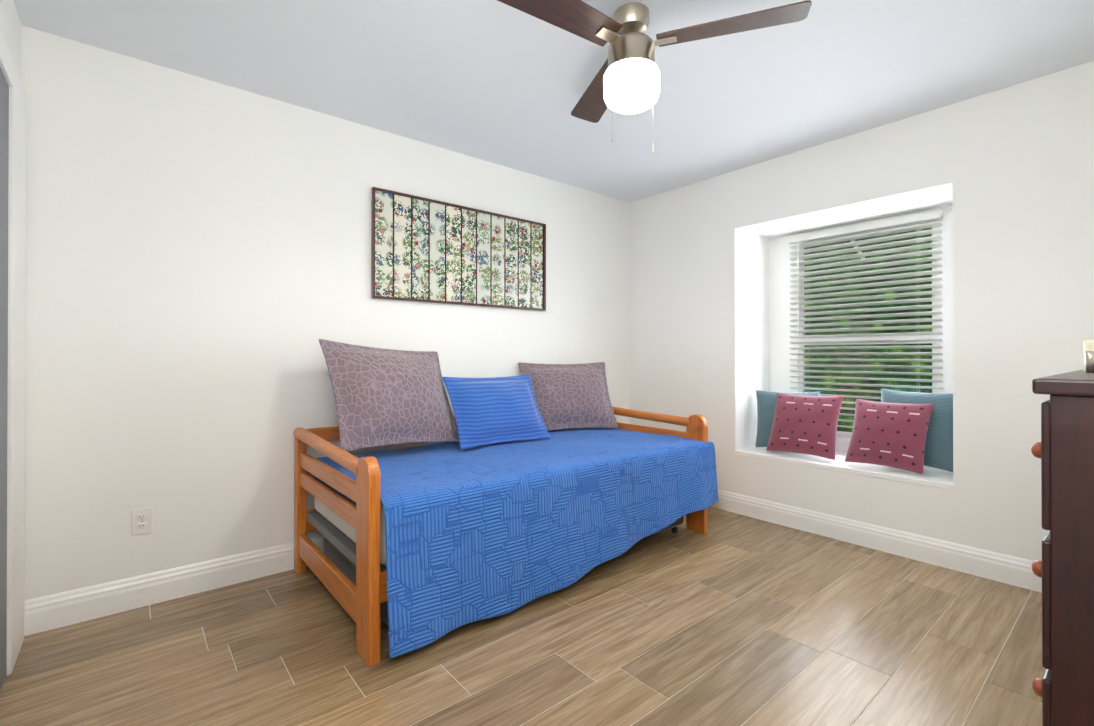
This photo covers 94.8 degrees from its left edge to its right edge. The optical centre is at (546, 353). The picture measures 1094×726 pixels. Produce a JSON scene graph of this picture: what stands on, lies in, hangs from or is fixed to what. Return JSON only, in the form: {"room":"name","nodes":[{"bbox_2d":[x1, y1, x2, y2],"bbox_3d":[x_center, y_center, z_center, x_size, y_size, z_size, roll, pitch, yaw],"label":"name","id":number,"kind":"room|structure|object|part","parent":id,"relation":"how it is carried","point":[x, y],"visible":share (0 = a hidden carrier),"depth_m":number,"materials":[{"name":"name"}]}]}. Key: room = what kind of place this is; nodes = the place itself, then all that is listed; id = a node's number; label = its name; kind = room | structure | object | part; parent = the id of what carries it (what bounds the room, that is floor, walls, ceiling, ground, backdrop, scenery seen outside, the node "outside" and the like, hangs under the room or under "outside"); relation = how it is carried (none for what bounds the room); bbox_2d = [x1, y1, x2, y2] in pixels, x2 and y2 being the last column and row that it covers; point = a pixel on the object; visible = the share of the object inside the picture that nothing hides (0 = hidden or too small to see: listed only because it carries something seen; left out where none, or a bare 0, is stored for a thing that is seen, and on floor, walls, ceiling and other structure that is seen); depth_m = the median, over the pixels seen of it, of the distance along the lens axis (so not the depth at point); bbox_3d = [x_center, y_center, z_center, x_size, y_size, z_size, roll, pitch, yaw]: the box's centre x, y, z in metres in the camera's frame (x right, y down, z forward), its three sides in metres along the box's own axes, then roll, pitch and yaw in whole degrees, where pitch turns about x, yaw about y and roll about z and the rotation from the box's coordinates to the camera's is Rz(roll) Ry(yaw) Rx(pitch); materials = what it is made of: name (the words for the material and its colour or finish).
{"room":"bedroom","nodes":[
{"label":"bedroom","id":0,"kind":"room"},
{"bbox_2d":[0,0,21,79],"bbox_3d":[-1.082,-0.100,0.699,0.100,2.440,3.320,0,0,-40],"label":"wall","id":1,"kind":"structure","parent":0,"point":[10,27],"depth_m":1.86,"materials":[{"name":"white paint"}]},
{"bbox_2d":[0,30,26,690],"bbox_3d":[-1.659,0.049,1.489,0.020,2.150,1.275,0,0,-40],"label":"door frame","id":2,"kind":"structure","parent":1,"relation":"attached to","point":[16,370],"depth_m":1.77,"materials":[{"name":"white wood"}]},
{"bbox_2d":[21,26,629,599],"bbox_3d":[-0.534,-0.089,3.375,4.360,2.440,0.100,0,0,-40],"label":"wall","id":3,"kind":"structure","parent":0,"point":[197,268],"depth_m":2.41,"materials":[{"name":"white paint"}]},
{"bbox_2d":[131,507,151,535],"bbox_3d":[-1.807,0.749,2.244,0.072,0.116,0.009,0,0,-40],"label":"electrical outlet","id":4,"kind":"object","parent":3,"relation":"attached to","point":[141,521],"visible":1,"depth_m":2.24,"materials":[{"name":"white plastic"}]},
{"bbox_2d":[24,536,323,635],"bbox_3d":[-0.689,1.061,3.166,3.660,0.138,0.016,0,0,-40],"label":"baseboard","id":5,"kind":"structure","parent":3,"relation":"attached to","point":[55,611],"depth_m":2.26,"materials":[{"name":"white"}]},
{"bbox_2d":[371,187,545,310],"bbox_3d":[-0.511,-0.639,3.311,1.290,0.640,0.026,0,0,-40],"label":"framed artwork","id":6,"kind":"object","parent":3,"relation":"attached to","point":[428,250],"visible":0.96,"depth_m":3.24,"materials":[{"name":"multicoloured paper"}]},
{"bbox_2d":[0,507,1045,725],"bbox_3d":[0.295,1.165,1.900,3.800,0.081,3.460,0,0,-40],"label":"floor","id":7,"kind":"structure","parent":0,"point":[935,680],"depth_m":1.88,"materials":[{"name":"tile"}]},
{"bbox_2d":[293,406,717,665],"bbox_3d":[-0.118,0.757,2.886,2.198,0.744,1.166,0,0,-40],"label":"bed","id":8,"kind":"object","parent":7,"relation":"on","point":[426,545],"visible":0.98,"depth_m":2.25,"materials":[{"name":"blue fabric"}]},
{"bbox_3d":[-0.145,0.695,2.895,2.014,0.252,0.930,0,0,-40],"label":"mattress","id":9,"kind":"part","parent":8,"relation":"part of","materials":[{"name":"white fabric"}]},
{"bbox_2d":[319,339,458,450],"bbox_3d":[-0.812,0.219,2.710,0.293,0.584,0.803,0,0,38],"label":"bed pillow","id":10,"kind":"object","parent":8,"relation":"on","point":[383,397],"visible":1,"depth_m":2.57,"materials":[{"name":"purple fabric"}]},
{"bbox_2d":[442,374,550,449],"bbox_3d":[-0.295,0.333,3.045,0.640,0.394,0.252,0,0,-40],"label":"bed pillow","id":11,"kind":"object","parent":8,"relation":"on","point":[491,410],"visible":1,"depth_m":2.96,"materials":[{"name":"blue fabric"}]},
{"bbox_2d":[518,362,617,430],"bbox_3d":[0.155,0.297,3.581,0.692,0.469,0.248,0,0,-22],"label":"bed pillow","id":12,"kind":"object","parent":8,"relation":"on","point":[567,396],"visible":0.92,"depth_m":3.52,"materials":[{"name":"purple fabric"}]},
{"bbox_2d":[1031,370,1093,725],"bbox_3d":[1.317,0.582,0.984,0.936,1.079,0.480,0,0,-40],"label":"dresser","id":13,"kind":"object","parent":7,"relation":"on","point":[1063,568],"visible":1,"depth_m":0.83,"materials":[{"name":"brown wood"}]},
{"bbox_2d":[1083,340,1093,370],"bbox_3d":[1.363,0.006,1.212,0.120,0.074,0.090,0,0,-40],"label":"box","id":14,"kind":"object","parent":13,"relation":"on","point":[1088,345],"visible":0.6,"depth_m":1.20,"materials":[{"name":"beige"}]},
{"bbox_2d":[1084,351,1093,372],"bbox_3d":[1.250,0.019,1.145,0.038,0.048,0.038,0,0,-40],"label":"cup","id":15,"kind":"object","parent":13,"relation":"on","point":[1089,361],"visible":1,"depth_m":1.14,"materials":[{"name":"silver metal"}]},
{"bbox_2d":[14,0,1093,202],"bbox_3d":[0.526,-1.354,2.102,4.360,0.080,3.420,0,0,-40],"label":"ceiling","id":16,"kind":"structure","parent":0,"point":[498,82],"depth_m":2.29,"materials":[{"name":"white paint"}]},
{"bbox_2d":[497,0,811,151],"bbox_3d":[0.226,-1.050,1.877,0.993,0.530,1.135,0,0,-40],"label":"ceiling fan","id":17,"kind":"object","parent":16,"relation":"hanging from","point":[626,80],"visible":1,"depth_m":1.86,"materials":[{"name":"brown wood"}]},
{"bbox_3d":[0.327,-1.022,1.949,0.216,0.130,0.216,0,0,-40],"label":"globe","id":18,"kind":"part","parent":17,"relation":"part of","materials":[{"name":"white glass"}]},
{"bbox_2d":[630,61,1093,560],"bbox_3d":[1.990,-0.089,3.246,0.560,2.440,3.320,0,0,-40],"label":"wall","id":19,"kind":"structure","parent":0,"point":[1014,164],"depth_m":2.77,"materials":[{"name":"white paint"}]},
{"bbox_2d":[735,446,953,489],"bbox_3d":[1.927,0.704,3.268,0.504,0.030,1.240,0,0,-40],"label":"sill","id":20,"kind":"structure","parent":19,"relation":"attached to","point":[935,477],"depth_m":3.05,"materials":[{"name":"white"}]},
{"bbox_2d":[755,390,819,446],"bbox_3d":[1.711,0.471,3.584,0.247,0.409,0.405,0,0,-40],"label":"pillow","id":21,"kind":"object","parent":20,"relation":"on","point":[766,402],"visible":0.31,"depth_m":3.61,"materials":[{"name":"teal fabric"}]},
{"bbox_2d":[766,392,842,459],"bbox_3d":[1.740,0.476,3.409,0.224,0.397,0.446,0,0,-40],"label":"pillow","id":22,"kind":"object","parent":20,"relation":"on","point":[803,424],"visible":1,"depth_m":3.35,"materials":[{"name":"fabric"}]},
{"bbox_2d":[845,399,932,473],"bbox_3d":[2.044,0.481,3.020,0.203,0.385,0.415,0,0,-35],"label":"pillow","id":23,"kind":"object","parent":20,"relation":"on","point":[889,434],"visible":1,"depth_m":2.96,"materials":[{"name":"fabric"}]},
{"bbox_2d":[881,389,952,471],"bbox_3d":[2.225,0.448,3.023,0.175,0.450,0.439,0,0,-40],"label":"pillow","id":24,"kind":"object","parent":20,"relation":"on","point":[938,452],"visible":0.58,"depth_m":2.90,"materials":[{"name":"teal fabric"}]},
{"bbox_2d":[789,210,946,444],"bbox_3d":[2.171,-0.119,3.448,0.247,1.500,0.930,0,0,-40],"label":"window","id":25,"kind":"structure","parent":19,"relation":"in","point":[936,337],"depth_m":3.33,"materials":[{"name":"white plastic"}]},
{"bbox_2d":[797,241,798,337],"bbox_3d":[1.829,-0.468,3.663,0.008,0.700,0.008,0,0,-40],"label":"blind cord","id":26,"kind":"object","parent":25,"relation":"hanging from","point":[798,294],"depth_m":3.66,"materials":[{"name":"white plastic"}]},
{"bbox_3d":[2.207,-0.753,3.581,0.024,0.181,0.106,0,0,-40],"label":"shutter arm","id":27,"kind":"part","parent":25,"relation":"part of"},
{"bbox_3d":[2.099,-0.133,3.388,0.060,1.468,0.906,0,0,-40],"label":"window blind rails","id":28,"kind":"part","parent":25,"relation":"part of","materials":[{"name":"white plastic"}]},
{"bbox_2d":[710,489,1041,592],"bbox_3d":[1.736,1.061,3.096,0.016,0.138,3.220,0,0,-40],"label":"baseboard","id":29,"kind":"structure","parent":19,"relation":"attached to","point":[1006,569],"depth_m":2.83,"materials":[{"name":"white"}]},
{"label":"outside","id":30,"kind":"structure","parent":0,"visible":0},
{"bbox_2d":[804,227,931,431],"bbox_3d":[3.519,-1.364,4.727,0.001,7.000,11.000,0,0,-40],"label":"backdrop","id":31,"kind":"structure","parent":30,"point":[844,423],"depth_m":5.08,"materials":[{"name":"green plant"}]}
]}

